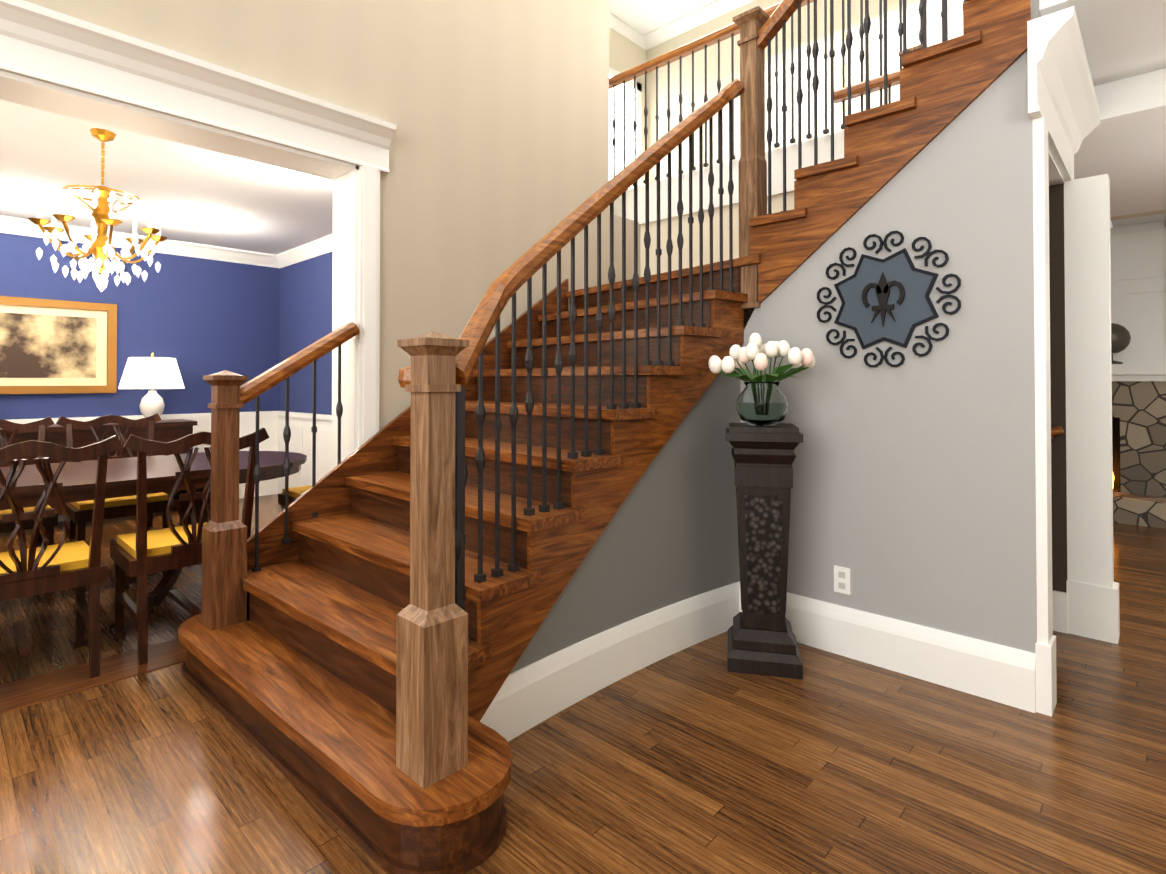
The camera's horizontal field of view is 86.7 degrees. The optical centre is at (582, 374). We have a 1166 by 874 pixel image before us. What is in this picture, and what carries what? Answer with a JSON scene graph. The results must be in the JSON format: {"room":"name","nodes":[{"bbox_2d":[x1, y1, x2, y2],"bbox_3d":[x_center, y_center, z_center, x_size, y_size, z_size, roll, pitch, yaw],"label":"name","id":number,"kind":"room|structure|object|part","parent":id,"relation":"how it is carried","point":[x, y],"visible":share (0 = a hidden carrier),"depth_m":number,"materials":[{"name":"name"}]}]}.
{"room":"entrance hall","nodes":[
{"label":"entrance hall","id":0,"kind":"room"},
{"bbox_2d":[0,233,279,419],"bbox_3d":[-5.503,-0.014,4.865,0.150,2.660,6.200,-1,-1,43],"label":"wall","id":1,"kind":"structure","parent":0,"point":[198,319],"depth_m":6.20,"materials":[{"name":"blue paint"}]},
{"bbox_2d":[0,296,116,393],"bbox_3d":[-4.769,-0.247,5.509,0.035,0.840,0.980,-1,-1,43],"label":"picture frame","id":2,"kind":"object","parent":1,"relation":"attached to","point":[48,346],"visible":0.94,"depth_m":5.55,"materials":[{"name":"gold metal"}]},
{"bbox_2d":[7,411,274,521],"bbox_3d":[-5.434,0.850,4.790,0.049,0.930,5.908,-1,-1,43],"label":"trim","id":3,"kind":"structure","parent":1,"relation":"attached to","point":[272,423],"depth_m":6.66,"materials":[{"name":"white wood"}]},
{"bbox_2d":[0,215,282,267],"bbox_3d":[-5.403,-1.285,4.786,0.136,0.129,5.906,-1,-1,43],"label":"crown molding","id":4,"kind":"structure","parent":1,"relation":"attached to","point":[29,228],"depth_m":6.12,"materials":[{"name":"white wood"}]},
{"bbox_2d":[0,100,332,254],"bbox_3d":[-4.037,-1.486,3.499,4.180,0.250,6.200,-1,-1,43],"label":"ceiling","id":5,"kind":"structure","parent":0,"point":[188,193],"depth_m":4.39,"materials":[{"name":"white paint"}]},
{"bbox_2d":[28,128,166,291],"bbox_3d":[-2.700,-0.910,3.468,0.624,0.899,0.624,-1,-1,43],"label":"chandelier","id":6,"kind":"object","parent":5,"relation":"hanging from","point":[100,248],"visible":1,"depth_m":3.44,"materials":[{"name":"gold metal"}]},
{"bbox_2d":[0,197,257,221],"bbox_3d":[-3.287,-1.351,4.096,2.660,0.004,2.510,-1,-1,43],"label":"recessed light","id":7,"kind":"object","parent":5,"relation":"in","point":[15,200],"visible":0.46,"depth_m":4.77,"materials":[{"name":"white"}]},
{"bbox_2d":[276,252,332,414],"bbox_3d":[-1.979,-0.005,5.699,3.770,2.660,0.150,-1,-1,43],"label":"wall","id":8,"kind":"structure","parent":0,"point":[305,286],"depth_m":6.46,"materials":[{"name":"blue paint"}]},
{"bbox_2d":[272,234,332,266],"bbox_3d":[-2.025,-1.276,5.582,3.655,0.129,0.114,-1,-1,43],"label":"crown molding","id":9,"kind":"structure","parent":8,"relation":"attached to","point":[324,245],"depth_m":6.40,"materials":[{"name":"white wood"}]},
{"bbox_2d":[275,411,331,493],"bbox_3d":[-2.034,0.859,5.609,3.748,0.930,0.049,-1,-1,43],"label":"trim","id":10,"kind":"structure","parent":8,"relation":"attached to","point":[300,424],"depth_m":6.41,"materials":[{"name":"white"}]},
{"bbox_2d":[24,0,639,430],"bbox_3d":[-3.033,-1.647,1.673,0.250,5.850,10.220,-1,-1,43],"label":"wall","id":11,"kind":"structure","parent":0,"point":[496,112],"depth_m":3.81,"materials":[{"name":"beige paint"}]},
{"bbox_2d":[0,70,379,468],"bbox_3d":[-2.763,0.011,1.935,0.307,2.540,4.430,-1,-1,43],"label":"door frame","id":12,"kind":"structure","parent":11,"relation":"attached to","point":[356,254],"depth_m":3.38,"materials":[{"name":"white wood"}]},
{"bbox_2d":[0,0,396,173],"bbox_3d":[-2.638,-1.286,1.832,0.109,0.250,4.540,-1,-1,43],"label":"trim","id":13,"kind":"structure","parent":11,"relation":"attached to","point":[42,44],"depth_m":2.73,"materials":[{"name":"white wood"}]},
{"bbox_2d":[0,494,1165,873],"bbox_3d":[0.023,1.291,2.728,14.000,0.001,16.000,-1,-1,43],"label":"floor","id":14,"kind":"structure","parent":0,"point":[698,758],"depth_m":1.99,"materials":[{"name":"brown wood"}]},
{"bbox_2d":[0,417,57,546],"bbox_3d":[-3.545,0.789,3.723,0.546,1.028,0.597,-1,-1,43],"label":"chair","id":15,"kind":"object","parent":14,"relation":"on","point":[48,523],"visible":0.42,"depth_m":3.92,"materials":[{"name":"brown wood"}]},
{"bbox_3d":[-3.510,0.824,3.689,0.410,0.035,0.470,-1,-1,43],"label":"seat","id":16,"kind":"part","parent":15,"relation":"part of","materials":[{"name":"yellow fabric"}]},
{"bbox_2d":[0,435,122,677],"bbox_3d":[-2.377,0.777,2.620,0.546,1.028,0.597,-1,-1,43],"label":"chair","id":17,"kind":"object","parent":14,"relation":"on","point":[44,568],"visible":1,"depth_m":2.55,"materials":[{"name":"brown wood"}]},
{"bbox_3d":[-2.412,0.812,2.653,0.410,0.035,0.470,-1,-1,43],"label":"seat","id":18,"kind":"part","parent":17,"relation":"part of","materials":[{"name":"yellow fabric"}]},
{"bbox_2d":[0,639,185,713],"bbox_3d":[-2.784,1.279,1.940,0.300,0.004,4.200,-1,-1,43],"label":"threshold","id":19,"kind":"object","parent":14,"relation":"on","point":[28,691],"depth_m":2.63,"materials":[{"name":"brown wood"}]},
{"bbox_2d":[0,419,196,514],"bbox_3d":[-4.573,0.881,5.312,0.525,0.880,2.060,-1,-1,43],"label":"buffet","id":20,"kind":"object","parent":14,"relation":"on","point":[167,431],"visible":0.3,"depth_m":5.36,"materials":[{"name":"brown wood"}]},
{"bbox_2d":[118,353,184,421],"bbox_3d":[-4.070,0.121,5.835,0.513,0.650,0.526,-1,-1,43],"label":"table lamp","id":21,"kind":"object","parent":20,"relation":"on","point":[152,372],"visible":0.83,"depth_m":5.70,"materials":[{"name":"white ceramic"}]},
{"bbox_3d":[-4.070,-0.009,5.837,0.513,0.290,0.526,-1,-1,43],"label":"lamp shade","id":22,"kind":"part","parent":21,"relation":"part of","materials":[{"name":"white fabric"}]},
{"bbox_2d":[56,413,173,542],"bbox_3d":[-3.133,0.795,4.159,0.546,1.028,0.597,-1,-1,43],"label":"chair","id":23,"kind":"object","parent":14,"relation":"on","point":[80,513],"visible":0.46,"depth_m":4.13,"materials":[{"name":"brown wood"}]},
{"bbox_3d":[-3.098,0.829,4.126,0.410,0.035,0.470,-1,-1,43],"label":"seat","id":24,"kind":"part","parent":23,"relation":"part of","materials":[{"name":"yellow fabric"}]},
{"bbox_2d":[0,451,306,614],"bbox_3d":[-2.871,0.914,3.264,1.120,0.765,2.700,-1,-1,43],"label":"dining table","id":25,"kind":"object","parent":14,"relation":"on","point":[77,480],"visible":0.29,"depth_m":3.42,"materials":[{"name":"brown wood"}]},
{"bbox_2d":[109,428,269,664],"bbox_3d":[-1.965,0.782,3.057,0.546,1.028,0.597,-1,-1,43],"label":"chair","id":26,"kind":"object","parent":14,"relation":"on","point":[141,553],"visible":0.6,"depth_m":2.87,"materials":[{"name":"brown wood"}]},
{"bbox_3d":[-2.000,0.817,3.089,0.410,0.035,0.470,-1,-1,43],"label":"seat","id":27,"kind":"part","parent":26,"relation":"part of","materials":[{"name":"yellow fabric"}]},
{"bbox_2d":[278,485,311,510],"bbox_3d":[-1.792,0.798,4.410,0.597,1.028,0.546,-1,-1,43],"label":"chair","id":28,"kind":"object","parent":14,"relation":"on","point":[294,493],"visible":0.02,"depth_m":4.32,"materials":[{"name":"yellow fabric"}]},
{"bbox_3d":[-1.792,0.798,4.410,0.597,1.028,0.546,-1,-1,43],"label":"frame","id":29,"kind":"part","parent":28,"relation":"part of","materials":[{"name":"brown wood"}]},
{"bbox_3d":[-1.825,0.832,4.375,0.470,0.035,0.410,-1,-1,43],"label":"seat","id":30,"kind":"part","parent":28,"relation":"part of","materials":[{"name":"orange fabric"}]},
{"bbox_2d":[178,0,1030,873],"bbox_3d":[-0.032,-0.678,3.370,3.970,3.952,3.365,-1,-1,43],"label":"staircase","id":31,"kind":"structure","parent":14,"relation":"on","point":[356,634],"depth_m":2.56,"materials":[{"name":"brown wood"}]},
{"bbox_3d":[-1.597,0.541,2.754,0.142,1.120,0.142,-1,-1,43],"label":"newel post","id":32,"kind":"part","parent":31,"relation":"part of","materials":[{"name":"brown wood"}]},
{"bbox_3d":[0.037,-1.256,2.659,2.884,2.812,2.069,-1,-1,43],"label":"handrail","id":33,"kind":"part","parent":31,"relation":"part of","materials":[{"name":"brown wood"}]},
{"bbox_3d":[1.063,-2.552,4.611,3.890,0.068,0.074,-1,-1,43],"label":"balcony handrail","id":34,"kind":"part","parent":31,"relation":"part of","materials":[{"name":"brown wood"}]},
{"bbox_3d":[1.920,-1.812,3.765,0.775,0.068,0.074,-1,-1,43],"label":"guard handrail","id":35,"kind":"part","parent":31,"relation":"part of","materials":[{"name":"brown wood"}]},
{"bbox_2d":[726,423,802,679],"bbox_3d":[0.814,0.761,2.800,0.320,1.060,0.320,0,-1,13],"label":"pedestal stand","id":36,"kind":"object","parent":14,"relation":"on","point":[762,639],"visible":1,"depth_m":2.69,"materials":[{"name":"brown wood"}]},
{"bbox_2d":[708,333,814,425],"bbox_3d":[0.797,0.019,2.818,0.521,0.422,0.454,-1,-1,43],"label":"vase","id":37,"kind":"object","parent":36,"relation":"on","point":[759,402],"visible":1,"depth_m":2.73,"materials":[{"name":"clear glass"}]},
{"bbox_3d":[0.814,0.133,2.807,0.236,0.195,0.232,-1,-1,43],"label":"vase glass","id":38,"kind":"part","parent":37,"relation":"part of","materials":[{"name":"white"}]},
{"bbox_3d":[0.814,0.791,2.799,0.281,0.520,0.281,-1,-1,43],"label":"pedestal panel","id":39,"kind":"part","parent":36,"relation":"part of","materials":[{"name":"black wood"}]},
{"bbox_2d":[1112,381,1165,528],"bbox_3d":[4.776,0.669,5.987,1.950,1.320,0.754,-1,-1,43],"label":"stone fireplace","id":40,"kind":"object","parent":14,"relation":"on","point":[1139,409],"depth_m":5.64,"materials":[{"name":"grey stone"}]},
{"bbox_2d":[1112,417,1120,491],"bbox_3d":[4.895,0.760,6.112,0.650,0.700,0.280,-1,-1,43],"label":"firebox","id":41,"kind":"object","parent":40,"relation":"in","point":[1116,446],"visible":0.07,"depth_m":6.00,"materials":[{"name":"black"}]},
{"bbox_2d":[1112,363,1165,380],"bbox_3d":[4.879,-0.010,6.104,1.990,0.160,0.454,-1,-1,43],"label":"mantel","id":42,"kind":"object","parent":40,"relation":"attached to","point":[1139,372],"depth_m":5.63,"materials":[{"name":"white wood"}]},
{"bbox_2d":[1111,323,1130,363],"bbox_3d":[5.067,-0.293,5.934,0.300,0.400,0.292,-1,-1,43],"label":"figurine","id":43,"kind":"object","parent":42,"relation":"on","point":[1120,338],"visible":0.5,"depth_m":5.82,"materials":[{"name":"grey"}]},
{"bbox_2d":[510,361,739,673],"bbox_3d":[0.110,0.544,2.620,0.212,1.490,1.896,-1,-1,43],"label":"wall","id":44,"kind":"structure","parent":0,"point":[668,535],"depth_m":2.86,"materials":[{"name":"grey paint"}]},
{"bbox_2d":[480,581,1035,741],"bbox_3d":[0.659,1.174,2.202,1.344,0.220,1.704,-1,-1,43],"label":"baseboard","id":45,"kind":"structure","parent":44,"relation":"attached to","point":[528,697],"depth_m":2.59,"materials":[{"name":"white wood"}]},
{"bbox_2d":[609,27,644,184],"bbox_3d":[-0.255,-1.582,7.239,0.150,5.850,3.030,-1,-1,43],"label":"wall","id":46,"kind":"structure","parent":0,"point":[625,54],"depth_m":8.04,"materials":[{"name":"beige paint"}]},
{"bbox_2d":[609,66,641,189],"bbox_3d":[0.489,-3.074,7.909,0.044,1.550,0.800,-1,-1,43],"label":"window","id":47,"kind":"structure","parent":46,"relation":"in","point":[629,121],"depth_m":7.97,"materials":[{"name":"white"}]},
{"bbox_2d":[609,12,645,45],"bbox_3d":[-0.162,-4.447,7.185,0.114,0.129,2.730,-1,-1,43],"label":"crown molding","id":48,"kind":"structure","parent":46,"relation":"attached to","point":[615,23],"depth_m":7.97,"materials":[{"name":"white wood"}]},
{"bbox_2d":[609,0,715,34],"bbox_3d":[2.051,-4.635,4.837,6.850,0.200,3.750,-1,-1,43],"label":"ceiling","id":49,"kind":"structure","parent":0,"point":[643,17],"depth_m":7.64,"materials":[{"name":"white paint"}]},
{"bbox_2d":[640,191,793,328],"bbox_3d":[1.539,0.009,4.283,2.789,2.599,0.120,-1,-1,43],"label":"wall","id":50,"kind":"structure","parent":0,"point":[776,203],"depth_m":4.83,"materials":[{"name":"beige paint"}]},
{"bbox_2d":[609,130,843,224],"bbox_3d":[0.820,-1.425,4.885,4.639,0.321,0.024,-1,-1,43],"label":"trim","id":51,"kind":"structure","parent":50,"relation":"attached to","point":[824,148],"depth_m":4.67,"materials":[{"name":"white"}]},
{"bbox_2d":[740,50,1036,652],"bbox_3d":[1.318,0.001,2.841,1.251,2.582,0.120,-1,-1,43],"label":"wall","id":52,"kind":"structure","parent":0,"point":[913,494],"depth_m":2.59,"materials":[{"name":"grey paint"}]},
{"bbox_2d":[834,565,850,594],"bbox_3d":[1.198,0.952,2.855,0.075,0.120,0.008,-1,-1,43],"label":"electrical outlet plate","id":53,"kind":"object","parent":52,"relation":"attached to","point":[842,579],"visible":1,"depth_m":2.85,"materials":[{"name":"white plastic"}]},
{"bbox_2d":[817,231,960,366],"bbox_3d":[1.328,-0.330,2.731,0.595,0.595,0.027,-1,-1,43],"label":"art","id":54,"kind":"object","parent":52,"relation":"attached to","point":[887,299],"visible":1,"depth_m":2.72,"materials":[{"name":"grey metal"}]},
{"bbox_3d":[1.333,-0.330,2.737,0.397,0.397,0.012,-1,-1,43],"label":"plate","id":55,"kind":"part","parent":54,"relation":"part of","materials":[{"name":"grey metal"}]},
{"bbox_2d":[645,0,1165,220],"bbox_3d":[3.287,-1.595,6.111,6.850,5.850,0.150,-1,-1,43],"label":"wall","id":56,"kind":"structure","parent":0,"point":[934,7],"depth_m":6.94,"materials":[{"name":"beige paint"}]},
{"bbox_2d":[640,0,754,50],"bbox_3d":[3.242,-4.461,5.989,6.702,0.129,0.148,-1,-1,43],"label":"crown molding","id":57,"kind":"structure","parent":56,"relation":"attached to","point":[688,22],"depth_m":7.75,"materials":[{"name":"white wood"}]},
{"bbox_2d":[1031,0,1040,19],"bbox_3d":[2.128,-1.633,2.894,0.120,5.850,1.039,-1,-1,43],"label":"wall","id":58,"kind":"structure","parent":0,"point":[1035,12],"depth_m":2.48,"materials":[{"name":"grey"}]},
{"bbox_2d":[1027,6,1119,716],"bbox_3d":[2.151,-0.020,2.763,0.312,2.621,1.290,-1,-1,43],"label":"door frame","id":59,"kind":"structure","parent":58,"relation":"attached to","point":[1086,604],"depth_m":3.00,"materials":[{"name":"white wood"}]},
{"bbox_2d":[1049,184,1066,591],"bbox_3d":[2.386,0.066,3.151,0.121,2.058,0.010,-1,-1,43],"label":"wall","id":60,"kind":"structure","parent":0,"point":[1058,385],"depth_m":3.13,"materials":[{"name":"brown"}]},
{"bbox_2d":[1051,426,1063,438],"bbox_3d":[2.341,0.305,3.141,0.173,0.095,0.064,-1,-1,43],"label":"bracket","id":61,"kind":"object","parent":60,"relation":"attached to","point":[1057,430],"visible":0.33,"depth_m":3.08,"materials":[{"name":"brown wood"}]},
{"bbox_2d":[1039,0,1165,226],"bbox_3d":[5.256,-1.598,2.842,4.499,0.220,5.100,-1,-1,43],"label":"ceiling","id":62,"kind":"structure","parent":0,"point":[1122,39],"depth_m":2.72,"materials":[{"name":"white paint"}]},
{"bbox_2d":[1074,68,1165,216],"bbox_3d":[2.432,-1.432,5.093,6.700,0.300,2.500,-1,-1,43],"label":"beam","id":63,"kind":"structure","parent":0,"point":[1123,145],"depth_m":3.51,"materials":[{"name":"white paint"}]},
{"bbox_2d":[1110,221,1165,492],"bbox_3d":[6.011,-0.068,5.446,7.000,2.780,0.150,-1,-1,43],"label":"wall","id":64,"kind":"structure","parent":0,"point":[1140,318],"depth_m":5.95,"materials":[{"name":"white paint"}]},
{"bbox_2d":[1110,223,1165,351],"bbox_3d":[5.554,-0.824,5.772,3.000,1.200,0.024,-1,-1,43],"label":"panels","id":65,"kind":"object","parent":64,"relation":"attached to","point":[1141,276],"visible":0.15,"depth_m":5.93,"materials":[{"name":"white wood"}]}
]}

